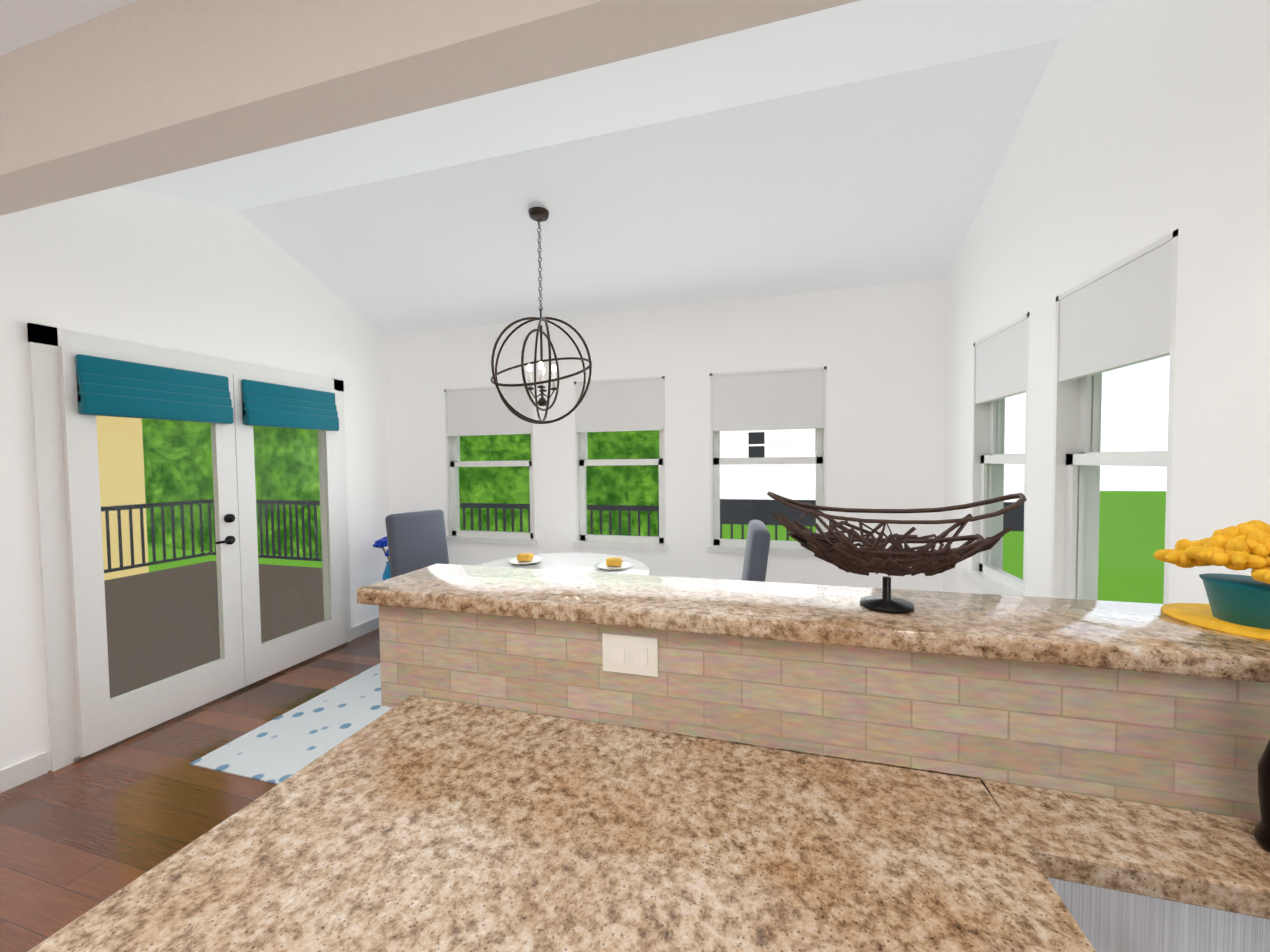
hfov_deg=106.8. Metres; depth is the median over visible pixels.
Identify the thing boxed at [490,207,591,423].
orb chandelier
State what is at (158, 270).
wall
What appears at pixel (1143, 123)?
wall
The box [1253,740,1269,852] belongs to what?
faucet
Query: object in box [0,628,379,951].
floor
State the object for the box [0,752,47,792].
baseboard
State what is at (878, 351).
wall
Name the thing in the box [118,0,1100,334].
ceiling
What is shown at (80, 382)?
french door
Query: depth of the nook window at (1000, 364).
2.62 m
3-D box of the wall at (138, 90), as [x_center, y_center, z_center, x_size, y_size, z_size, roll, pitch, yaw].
[-3.045,0.051,1.916,12.250,2.800,0.185,0,2,16]
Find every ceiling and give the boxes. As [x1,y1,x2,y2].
[0,0,136,54]
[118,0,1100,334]
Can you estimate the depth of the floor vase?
4.05 m
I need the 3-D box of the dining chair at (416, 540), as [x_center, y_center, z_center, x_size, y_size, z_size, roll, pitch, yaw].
[-1.516,0.824,3.640,0.618,1.081,0.520,0,2,31]
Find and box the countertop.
[27,696,1269,951]
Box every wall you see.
[0,0,1269,819]
[0,187,390,770]
[386,279,945,591]
[943,0,1269,603]
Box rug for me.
[190,663,389,784]
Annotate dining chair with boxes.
[385,509,448,577]
[742,520,770,581]
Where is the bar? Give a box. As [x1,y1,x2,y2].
[356,563,1269,682]
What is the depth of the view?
9.54 m
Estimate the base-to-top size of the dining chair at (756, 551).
1.081 m
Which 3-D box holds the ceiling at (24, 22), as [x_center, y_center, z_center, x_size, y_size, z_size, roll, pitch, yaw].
[-3.960,-1.292,-1.351,12.250,0.120,6.850,0,2,16]
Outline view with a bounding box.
[96,356,1169,698]
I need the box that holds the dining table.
[477,553,648,574]
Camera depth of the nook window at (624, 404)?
3.78 m
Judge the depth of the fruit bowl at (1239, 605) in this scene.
0.83 m
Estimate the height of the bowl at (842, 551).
0.234 m
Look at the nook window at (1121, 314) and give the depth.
1.78 m
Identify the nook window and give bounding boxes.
[444,385,537,545]
[573,376,668,550]
[708,366,826,556]
[963,312,1029,595]
[1050,229,1177,603]
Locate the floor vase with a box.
[373,536,390,580]
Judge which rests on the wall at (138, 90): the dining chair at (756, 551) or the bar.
the bar
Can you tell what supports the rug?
on the floor
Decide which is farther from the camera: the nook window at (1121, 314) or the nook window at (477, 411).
the nook window at (477, 411)
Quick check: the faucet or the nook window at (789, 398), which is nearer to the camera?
the faucet
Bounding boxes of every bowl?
[767,491,1026,613]
[1153,520,1269,640]
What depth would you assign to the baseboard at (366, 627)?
4.09 m
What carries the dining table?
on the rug
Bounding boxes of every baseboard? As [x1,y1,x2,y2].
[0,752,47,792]
[351,616,378,639]
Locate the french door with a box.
[27,323,351,771]

